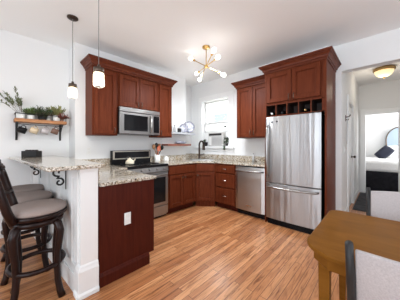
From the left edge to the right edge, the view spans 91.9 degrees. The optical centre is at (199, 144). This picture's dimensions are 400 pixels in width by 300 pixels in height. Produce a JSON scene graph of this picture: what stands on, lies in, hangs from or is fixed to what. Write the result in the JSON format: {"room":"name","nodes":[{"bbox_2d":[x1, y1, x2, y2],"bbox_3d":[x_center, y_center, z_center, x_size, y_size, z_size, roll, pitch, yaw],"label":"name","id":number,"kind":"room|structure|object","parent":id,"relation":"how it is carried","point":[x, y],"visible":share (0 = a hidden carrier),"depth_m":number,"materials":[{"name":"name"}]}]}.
{"room":"kitchen","nodes":[
{"label":"kitchen","id":0,"kind":"room"},
{"bbox_2d":[0,29,190,227],"bbox_3d":[-2.327,-0.155,2.888,0.550,2.810,6.200,0,0,43],"label":"wall","id":1,"kind":"structure","parent":0,"point":[41,72],"depth_m":2.97,"materials":[{"name":"white paint"}]},
{"bbox_2d":[13,112,66,140],"bbox_3d":[-2.319,-0.252,2.830,0.199,0.368,0.583,0,0,43],"label":"wall shelf","id":2,"kind":"object","parent":1,"relation":"attached to","point":[16,121],"visible":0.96,"depth_m":2.74,"materials":[{"name":"brown wood"}]},
{"bbox_2d":[0,86,24,117],"bbox_3d":[-2.507,-0.566,2.579,0.259,0.413,0.277,0,0,43],"label":"potted plant","id":3,"kind":"object","parent":2,"relation":"on","point":[10,100],"visible":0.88,"depth_m":2.61,"materials":[{"name":"green plant"}]},
{"bbox_2d":[17,125,26,133],"bbox_3d":[-2.432,-0.210,2.645,0.111,0.123,0.083,0,0,-39],"label":"mug","id":4,"kind":"object","parent":2,"relation":"hanging from","point":[21,129],"visible":1,"depth_m":2.62,"materials":[{"name":"black ceramic"}]},
{"bbox_2d":[21,107,38,118],"bbox_3d":[-2.383,-0.453,2.739,0.211,0.186,0.218,0,0,31],"label":"potted plant","id":5,"kind":"object","parent":2,"relation":"on","point":[29,116],"visible":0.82,"depth_m":2.70,"materials":[{"name":"green plant"}]},
{"bbox_2d":[29,126,38,134],"bbox_3d":[-2.346,-0.210,2.736,0.111,0.123,0.083,0,0,-39],"label":"mug","id":6,"kind":"object","parent":2,"relation":"hanging from","point":[33,130],"visible":1,"depth_m":2.71,"materials":[{"name":"beige ceramic"}]},
{"bbox_2d":[32,105,54,119],"bbox_3d":[-2.272,-0.472,2.830,0.249,0.224,0.290,0,0,43],"label":"potted plant","id":7,"kind":"object","parent":2,"relation":"on","point":[41,111],"visible":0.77,"depth_m":2.79,"materials":[{"name":"green plant"}]},
{"bbox_2d":[41,126,49,134],"bbox_3d":[-2.260,-0.210,2.826,0.111,0.123,0.083,0,0,-39],"label":"mug","id":8,"kind":"object","parent":2,"relation":"hanging from","point":[44,130],"visible":1,"depth_m":2.81,"materials":[{"name":"grey ceramic"}]},
{"bbox_2d":[50,127,58,134],"bbox_3d":[-2.181,-0.210,2.910,0.111,0.123,0.083,0,0,-39],"label":"mug","id":9,"kind":"object","parent":2,"relation":"hanging from","point":[53,131],"visible":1,"depth_m":2.89,"materials":[{"name":"brown ceramic"}]},
{"bbox_2d":[45,105,65,120],"bbox_3d":[-2.195,-0.484,2.939,0.219,0.248,0.261,0,0,43],"label":"potted plant","id":10,"kind":"object","parent":2,"relation":"on","point":[56,111],"visible":0.75,"depth_m":2.92,"materials":[{"name":"green plant"}]},
{"bbox_2d":[58,113,69,120],"bbox_3d":[-2.127,-0.431,3.000,0.203,0.141,0.220,0,0,9],"label":"potted plant","id":11,"kind":"object","parent":2,"relation":"on","point":[60,115],"visible":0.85,"depth_m":2.97,"materials":[{"name":"brown plant"}]},
{"bbox_2d":[82,158,109,164],"bbox_3d":[-1.712,0.280,3.123,0.019,0.110,0.505,0,0,43],"label":"backsplash","id":12,"kind":"structure","parent":1,"relation":"attached to","point":[106,161],"depth_m":3.20,"materials":[{"name":"stone"}]},
{"bbox_2d":[85,65,116,135],"bbox_3d":[-1.543,-0.670,3.053,0.359,1.040,0.371,0,0,43],"label":"upper cabinet","id":13,"kind":"object","parent":1,"relation":"attached to","point":[100,99],"visible":0.82,"depth_m":2.95,"materials":[{"name":"brown wood"}]},
{"bbox_2d":[80,54,177,86],"bbox_3d":[-1.151,-1.225,3.437,0.404,0.120,1.616,0,0,43],"label":"crown molding","id":14,"kind":"structure","parent":13,"relation":"attached to","point":[89,60],"depth_m":3.11,"materials":[{"name":"brown wood"}]},
{"bbox_2d":[117,72,157,111],"bbox_3d":[-1.154,-0.902,3.464,0.359,0.575,0.758,0,0,43],"label":"upper cabinet","id":15,"kind":"object","parent":1,"relation":"attached to","point":[134,92],"visible":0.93,"depth_m":3.32,"materials":[{"name":"brown wood"}]},
{"bbox_2d":[117,106,159,135],"bbox_3d":[-1.127,-0.394,3.439,0.428,0.437,0.756,0,0,43],"label":"microwave","id":16,"kind":"object","parent":15,"relation":"attached to","point":[130,121],"visible":0.98,"depth_m":3.28,"materials":[{"name":"silver metal"}]},
{"bbox_2d":[149,83,171,137],"bbox_3d":[-0.777,-0.670,3.863,0.359,1.040,0.335,0,0,43],"label":"upper cabinet","id":17,"kind":"object","parent":1,"relation":"attached to","point":[164,91],"visible":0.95,"depth_m":3.78,"materials":[{"name":"brown wood"}]},
{"bbox_2d":[162,144,190,145],"bbox_3d":[-0.507,-0.002,4.244,0.229,0.040,0.650,0,0,43],"label":"wall shelf","id":18,"kind":"object","parent":1,"relation":"attached to","point":[162,144],"visible":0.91,"depth_m":4.09,"materials":[{"name":"brown wood"}]},
{"bbox_2d":[172,132,194,134],"bbox_3d":[-0.438,-0.254,4.309,0.239,0.043,0.720,0,0,43],"label":"wall shelf","id":19,"kind":"object","parent":1,"relation":"attached to","point":[173,133],"visible":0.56,"depth_m":4.28,"materials":[{"name":"grey"}]},
{"bbox_2d":[180,124,188,131],"bbox_3d":[-0.365,-0.384,4.398,0.210,0.205,0.059,0,0,-9],"label":"plate","id":20,"kind":"object","parent":19,"relation":"on","point":[184,128],"visible":0.88,"depth_m":4.41,"materials":[{"name":"white ceramic"}]},
{"bbox_2d":[184,121,194,132],"bbox_3d":[-0.257,-0.416,4.460,0.276,0.270,0.071,0,0,-9],"label":"plate","id":21,"kind":"object","parent":19,"relation":"on","point":[191,126],"visible":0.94,"depth_m":4.47,"materials":[{"name":"white ceramic"}]},
{"bbox_2d":[0,192,365,299],"bbox_3d":[2.009,1.300,2.780,6.900,0.100,12.000,0,0,43],"label":"floor","id":22,"kind":"structure","parent":0,"point":[199,252],"depth_m":2.02,"materials":[{"name":"brown wood"}]},
{"bbox_2d":[0,159,43,261],"bbox_3d":[-2.131,0.695,2.268,0.518,1.129,0.431,0,0,-40],"label":"bar stool","id":23,"kind":"object","parent":22,"relation":"on","point":[27,187],"visible":0.23,"depth_m":2.24,"materials":[{"name":"brown wood"}]},
{"bbox_2d":[12,184,43,192],"bbox_3d":[-2.091,0.519,2.301,0.400,0.062,0.400,0,0,-40],"label":"seat cushion","id":24,"kind":"object","parent":23,"relation":"on","point":[27,187],"depth_m":2.25,"materials":[{"name":"beige fabric"}]},
{"bbox_2d":[0,163,53,285],"bbox_3d":[-1.775,0.695,1.917,0.518,1.129,0.431,0,0,-40],"label":"bar stool","id":25,"kind":"object","parent":22,"relation":"on","point":[26,196],"visible":0.51,"depth_m":1.89,"materials":[{"name":"brown wood"}]},
{"bbox_2d":[15,190,52,202],"bbox_3d":[-1.734,0.519,1.950,0.400,0.062,0.400,0,0,-40],"label":"seat cushion","id":26,"kind":"object","parent":25,"relation":"on","point":[26,196],"depth_m":1.91,"materials":[{"name":"beige fabric"}]},
{"bbox_2d":[0,163,66,299],"bbox_3d":[-1.405,0.695,1.595,0.518,1.129,0.431,0,0,-40],"label":"bar stool","id":27,"kind":"object","parent":22,"relation":"on","point":[33,214],"visible":1,"depth_m":1.53,"materials":[{"name":"brown wood"}]},
{"bbox_2d":[11,198,66,218],"bbox_3d":[-1.365,0.519,1.628,0.400,0.062,0.400,0,0,-40],"label":"seat cushion","id":28,"kind":"object","parent":27,"relation":"on","point":[41,208],"depth_m":1.54,"materials":[{"name":"beige fabric"}]},
{"bbox_2d":[30,168,98,299],"bbox_3d":[-1.667,0.722,2.233,1.966,1.056,0.276,0,0,43],"label":"half wall","id":29,"kind":"structure","parent":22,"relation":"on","point":[80,265],"depth_m":1.65,"materials":[{"name":"white paint"}]},
{"bbox_2d":[9,155,104,182],"bbox_3d":[-1.717,0.248,2.161,1.994,0.172,0.530,0,0,43],"label":"countertop","id":30,"kind":"structure","parent":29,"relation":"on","point":[52,163],"depth_m":1.69,"materials":[{"name":"stone"}]},
{"bbox_2d":[21,150,41,157],"bbox_3d":[-2.215,0.112,2.548,0.190,0.100,0.100,0,0,0],"label":"caddy","id":31,"kind":"object","parent":30,"relation":"on","point":[27,153],"visible":1,"depth_m":2.50,"materials":[{"name":"black metal"}]},
{"bbox_2d":[30,166,40,177],"bbox_3d":[-1.999,0.300,2.326,0.020,0.208,0.133,0,0,43],"label":"bracket","id":32,"kind":"object","parent":30,"relation":"attached to","point":[33,168],"visible":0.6,"depth_m":2.34,"materials":[{"name":"black metal"}]},
{"bbox_2d":[52,171,65,188],"bbox_3d":[-1.273,0.300,1.725,0.020,0.208,0.133,0,0,43],"label":"bracket","id":33,"kind":"object","parent":30,"relation":"attached to","point":[53,174],"visible":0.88,"depth_m":1.73,"materials":[{"name":"black metal"}]},
{"bbox_2d":[98,179,153,288],"bbox_3d":[-1.211,0.808,2.494,1.608,0.884,0.730,0,0,43],"label":"base cabinet","id":34,"kind":"object","parent":22,"relation":"on","point":[123,249],"visible":0.52,"depth_m":1.85,"materials":[{"name":"brown wood"}]},
{"bbox_2d":[82,158,155,186],"bbox_3d":[-1.326,0.295,2.611,1.944,0.141,0.718,0,0,43],"label":"countertop","id":35,"kind":"structure","parent":34,"relation":"on","point":[110,174],"depth_m":2.12,"materials":[{"name":"stone"}]},
{"bbox_2d":[124,212,130,224],"bbox_3d":[-0.704,0.715,1.884,0.008,0.116,0.066,0,0,43],"label":"outlet cover","id":36,"kind":"object","parent":34,"relation":"attached to","point":[127,216],"visible":1,"depth_m":1.88,"materials":[{"name":"white plastic"}]},
{"bbox_2d":[110,150,167,218],"bbox_3d":[-1.030,0.672,3.348,0.692,1.155,0.754,0,0,43],"label":"stove","id":37,"kind":"object","parent":22,"relation":"on","point":[142,164],"visible":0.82,"depth_m":3.33,"materials":[{"name":"grey metal"}]},
{"bbox_2d":[125,156,134,164],"bbox_3d":[-1.169,0.254,3.240,0.156,0.138,0.140,0,0,-8],"label":"kettle","id":38,"kind":"object","parent":37,"relation":"on","point":[129,161],"visible":1,"depth_m":3.19,"materials":[{"name":"beige ceramic"}]},
{"bbox_2d":[112,162,167,169],"bbox_3d":[-1.025,0.346,3.343,0.577,0.044,0.750,0,0,43],"label":"cooktop","id":39,"kind":"object","parent":37,"relation":"in","point":[137,165],"depth_m":3.22,"materials":[{"name":"grey glass"}]},
{"bbox_2d":[166,163,195,213],"bbox_3d":[-0.533,0.808,3.881,0.662,0.884,0.688,0,0,43],"label":"base cabinet","id":40,"kind":"object","parent":22,"relation":"on","point":[181,178],"visible":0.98,"depth_m":3.63,"materials":[{"name":"brown wood"}]},
{"bbox_2d":[195,163,214,206],"bbox_3d":[-0.058,0.808,4.447,1.261,0.884,0.813,0,0,43],"label":"base cabinet","id":41,"kind":"object","parent":22,"relation":"on","point":[205,172],"visible":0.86,"depth_m":3.92,"materials":[{"name":"brown wood"}]},
{"bbox_2d":[150,153,264,166],"bbox_3d":[0.097,0.295,3.836,2.328,0.141,1.491,0,0,43],"label":"countertop","id":42,"kind":"structure","parent":41,"relation":"on","point":[173,159],"depth_m":4.03,"materials":[{"name":"stone"}]},
{"bbox_2d":[154,155,159,161],"bbox_3d":[-0.854,0.265,3.870,0.116,0.140,0.116,0,0,43],"label":"utensil crock","id":43,"kind":"object","parent":42,"relation":"on","point":[156,157],"visible":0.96,"depth_m":3.82,"materials":[{"name":"white ceramic"}]},
{"bbox_2d":[198,140,204,158],"bbox_3d":[0.066,0.113,4.580,0.143,0.445,0.257,0,0,-32],"label":"faucet","id":44,"kind":"object","parent":42,"relation":"on","point":[203,146],"visible":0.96,"depth_m":4.62,"materials":[{"name":"black metal"}]},
{"bbox_2d":[191,159,214,160],"bbox_3d":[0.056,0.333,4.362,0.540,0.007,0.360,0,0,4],"label":"sink","id":45,"kind":"object","parent":42,"relation":"in","point":[191,159],"visible":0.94,"depth_m":4.44,"materials":[{"name":"grey metal"}]},
{"bbox_2d":[215,163,236,210],"bbox_3d":[0.652,0.808,3.924,0.488,0.884,0.592,0,0,43],"label":"base cabinet","id":46,"kind":"object","parent":22,"relation":"on","point":[225,174],"visible":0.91,"depth_m":3.71,"materials":[{"name":"brown wood"}]},
{"bbox_2d":[235,165,264,219],"bbox_3d":[1.013,0.815,3.528,0.568,0.870,0.641,0,0,43],"label":"dishwasher","id":47,"kind":"object","parent":22,"relation":"on","point":[250,180],"visible":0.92,"depth_m":3.33,"materials":[{"name":"grey metal"}]},
{"bbox_2d":[237,165,264,167],"bbox_3d":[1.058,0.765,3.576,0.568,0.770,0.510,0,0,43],"label":"control panel","id":48,"kind":"object","parent":47,"relation":"in","point":[237,165],"depth_m":3.42,"materials":[{"name":"grey metal"}]},
{"bbox_2d":[265,111,324,233],"bbox_3d":[1.506,0.398,3.027,0.772,1.705,0.672,0,0,43],"label":"refrigerator","id":49,"kind":"object","parent":22,"relation":"on","point":[294,144],"visible":0.88,"depth_m":2.79,"materials":[{"name":"grey metal"}]},
{"bbox_2d":[258,46,340,221],"bbox_3d":[1.573,-0.007,3.077,1.005,2.515,0.748,0,0,43],"label":"tall cabinet","id":50,"kind":"object","parent":22,"relation":"on","point":[293,85],"visible":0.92,"depth_m":2.80,"materials":[{"name":"brown wood"}]},
{"bbox_2d":[307,210,399,299],"bbox_3d":[1.357,0.874,0.668,1.646,0.752,0.785,0,0,43],"label":"dining table","id":51,"kind":"object","parent":22,"relation":"on","point":[370,234],"visible":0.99,"depth_m":1.03,"materials":[{"name":"brown wood"}]},
{"bbox_2d":[353,190,370,211],"bbox_3d":[4.133,1.244,4.247,1.030,0.011,2.350,0,0,43],"label":"rug","id":52,"kind":"object","parent":22,"relation":"on","point":[360,205],"visible":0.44,"depth_m":4.09,"materials":[{"name":"grey fabric"}]},
{"bbox_2d":[345,240,399,299],"bbox_3d":[0.843,0.793,0.665,0.504,0.917,0.509,0,0,43],"label":"dining chair","id":53,"kind":"object","parent":22,"relation":"on","point":[369,276],"visible":1,"depth_m":0.64,"materials":[{"name":"grey fabric"}]},
{"bbox_2d":[366,127,397,191],"bbox_3d":[5.799,0.321,5.601,1.770,1.858,2.108,0,0,43],"label":"bed","id":54,"kind":"object","parent":22,"relation":"on","point":[381,174],"visible":0.56,"depth_m":5.17,"materials":[{"name":"black fabric"}]},
{"bbox_2d":[374,145,394,158],"bbox_3d":[5.780,0.240,6.068,0.470,0.464,0.202,0,0,15],"label":"pillow","id":55,"kind":"object","parent":54,"relation":"on","point":[384,152],"visible":0.96,"depth_m":6.03,"materials":[{"name":"blue fabric"}]},
{"bbox_2d":[383,146,397,158],"bbox_3d":[6.231,0.220,6.109,0.720,0.407,0.308,0,0,43],"label":"pillow","id":56,"kind":"object","parent":54,"relation":"on","point":[394,154],"visible":0.37,"depth_m":6.09,"materials":[{"name":"white fabric"}]},
{"bbox_2d":[366,187,399,221],"bbox_3d":[1.361,0.793,1.214,0.504,0.917,0.509,0,0,43],"label":"dining chair","id":57,"kind":"object","parent":22,"relation":"on","point":[380,204],"visible":0.44,"depth_m":1.46,"materials":[{"name":"grey"}]},
{"bbox_2d":[0,0,399,86],"bbox_3d":[2.009,-1.610,2.780,6.900,0.100,12.000,0,0,43],"label":"ceiling","id":58,"kind":"structure","parent":0,"point":[162,35],"depth_m":2.57,"materials":[{"name":"white paint"}]},
{"bbox_2d":[67,14,77,95],"bbox_3d":[-1.559,-1.067,2.369,0.120,0.985,0.120,0,0,43],"label":"pendant lamp","id":59,"kind":"object","parent":58,"relation":"hanging from","point":[72,18],"visible":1,"depth_m":2.36,"materials":[{"name":"brown metal"}]},
{"bbox_2d":[93,0,103,83],"bbox_3d":[-0.927,-1.046,1.771,0.120,1.028,0.120,0,0,43],"label":"pendant lamp","id":60,"kind":"object","parent":58,"relation":"hanging from","point":[98,70],"visible":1,"depth_m":1.76,"materials":[{"name":"white glass"}]},
{"bbox_2d":[189,45,225,81],"bbox_3d":[0.098,-1.285,3.073,0.261,0.550,0.778,0,0,-36],"label":"sputnik chandelier","id":61,"kind":"object","parent":58,"relation":"hanging from","point":[205,47],"visible":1,"depth_m":3.04,"materials":[{"name":"gold metal"}]},
{"bbox_2d":[373,65,395,78],"bbox_3d":[3.721,-1.450,3.913,0.344,0.220,0.344,0,0,43],"label":"ceiling lamp","id":62,"kind":"object","parent":58,"relation":"attached to","point":[383,71],"visible":1,"depth_m":3.83,"materials":[{"name":"gold metal"}]},
{"bbox_2d":[191,28,399,210],"bbox_3d":[2.249,-0.155,3.069,6.950,2.810,0.350,0,0,43],"label":"wall","id":63,"kind":"structure","parent":0,"point":[380,49],"depth_m":3.05,"materials":[{"name":"white paint"}]},
{"bbox_2d":[150,153,264,161],"bbox_3d":[0.097,0.280,3.836,2.328,0.110,1.491,0,0,43],"label":"backsplash","id":64,"kind":"structure","parent":63,"relation":"attached to","point":[208,156],"depth_m":4.30,"materials":[{"name":"stone"}]},
{"bbox_2d":[196,90,234,151],"bbox_3d":[0.417,-0.525,4.684,1.130,1.350,0.320,0,0,43],"label":"window","id":65,"kind":"structure","parent":63,"relation":"in","point":[205,127],"depth_m":4.62,"materials":[{"name":"white paint"}]},
{"bbox_2d":[208,132,225,145],"bbox_3d":[0.451,-0.138,4.690,0.460,0.334,0.246,0,0,43],"label":"air conditioner","id":66,"kind":"object","parent":65,"relation":"on","point":[214,138],"visible":0.87,"depth_m":4.58,"materials":[{"name":"grey plastic"}]},
{"bbox_2d":[212,136,221,143],"bbox_3d":[0.401,-0.102,4.572,0.300,0.203,0.008,0,0,43],"label":"grille","id":67,"kind":"object","parent":66,"relation":"attached to","point":[215,139],"depth_m":4.57,"materials":[{"name":"grey plastic"}]},
{"bbox_2d":[206,100,227,111],"bbox_3d":[0.428,-0.959,4.717,0.740,0.202,0.024,0,0,43],"label":"window shade","id":68,"kind":"object","parent":65,"relation":"attached to","point":[223,104],"visible":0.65,"depth_m":4.71,"materials":[{"name":"white fabric"}]},
{"bbox_2d":[223,136,228,149],"bbox_3d":[0.586,-0.035,4.350,0.160,0.320,0.135,0,0,20],"label":"potted plant","id":69,"kind":"object","parent":65,"relation":"on","point":[226,142],"visible":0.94,"depth_m":4.33,"materials":[{"name":"green plant"}]},
{"bbox_2d":[237,83,264,138],"bbox_3d":[1.072,-0.627,3.677,0.695,0.985,0.379,0,0,43],"label":"upper cabinet","id":70,"kind":"object","parent":63,"relation":"attached to","point":[250,99],"visible":0.78,"depth_m":3.57,"materials":[{"name":"brown wood"}]},
{"bbox_2d":[231,75,264,89],"bbox_3d":[1.030,-1.155,3.688,0.767,0.120,0.423,0,0,43],"label":"crown molding","id":71,"kind":"structure","parent":70,"relation":"on","point":[260,79],"depth_m":3.56,"materials":[{"name":"brown wood"}]},
{"bbox_2d":[344,72,358,210],"bbox_3d":[3.239,-0.155,4.197,0.120,2.810,2.650,0,0,43],"label":"wall","id":72,"kind":"structure","parent":0,"point":[351,87],"depth_m":4.14,"materials":[{"name":"white paint"}]},
{"bbox_2d":[347,94,354,211],"bbox_3d":[2.999,0.170,3.839,0.022,2.160,1.000,0,0,43],"label":"trim","id":73,"kind":"structure","parent":72,"relation":"attached to","point":[349,100],"depth_m":3.67,"materials":[{"name":"white paint"}]},
{"bbox_2d":[345,187,358,211],"bbox_3d":[3.202,1.180,4.057,0.018,0.140,2.855,0,0,43],"label":"baseboard","id":74,"kind":"structure","parent":72,"relation":"attached to","point":[357,191],"depth_m":4.54,"materials":[{"name":"white paint"}]},
{"bbox_2d":[349,106,355,205],"bbox_3d":[2.990,0.225,3.848,0.118,2.030,0.790,0,0,43],"label":"door","id":75,"kind":"structure","parent":72,"relation":"in","point":[350,108],"depth_m":3.99,"materials":[{"name":"white paint"}]},
{"bbox_2d":[359,79,399,192],"bbox_3d":[4.721,-0.155,4.702,5.600,2.810,0.120,0,0,43],"label":"wall","id":76,"kind":"structure","parent":0,"point":[382,94],"depth_m":4.85,"materials":[{"name":"white paint"}]},
{"bbox_2d":[359,105,399,192],"bbox_3d":[4.499,0.158,4.801,0.840,2.185,0.040,0,0,43],"label":"trim","id":77,"kind":"structure","parent":76,"relation":"attached to","point":[363,112],"depth_m":5.02,"materials":[{"name":"white paint"}]},
{"bbox_2d":[366,113,397,156],"bbox_3d":[6.516,-0.155,6.672,5.700,2.810,0.150,0,0,43],"label":"wall","id":78,"kind":"structure","parent":0,"point":[378,126],"depth_m":6.82,"materials":[{"name":"white paint"}]},
{"label":"outside","id":79,"kind":"structure","parent":0,"visible":0},
{"bbox_2d":[209,108,227,122],"bbox_3d":[0.857,-1.200,9.457,6.250,5.100,0.280,0,0,43],"label":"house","id":80,"kind":"structure","parent":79,"point":[221,114],"depth_m":9.24,"materials":[{"name":"white"}]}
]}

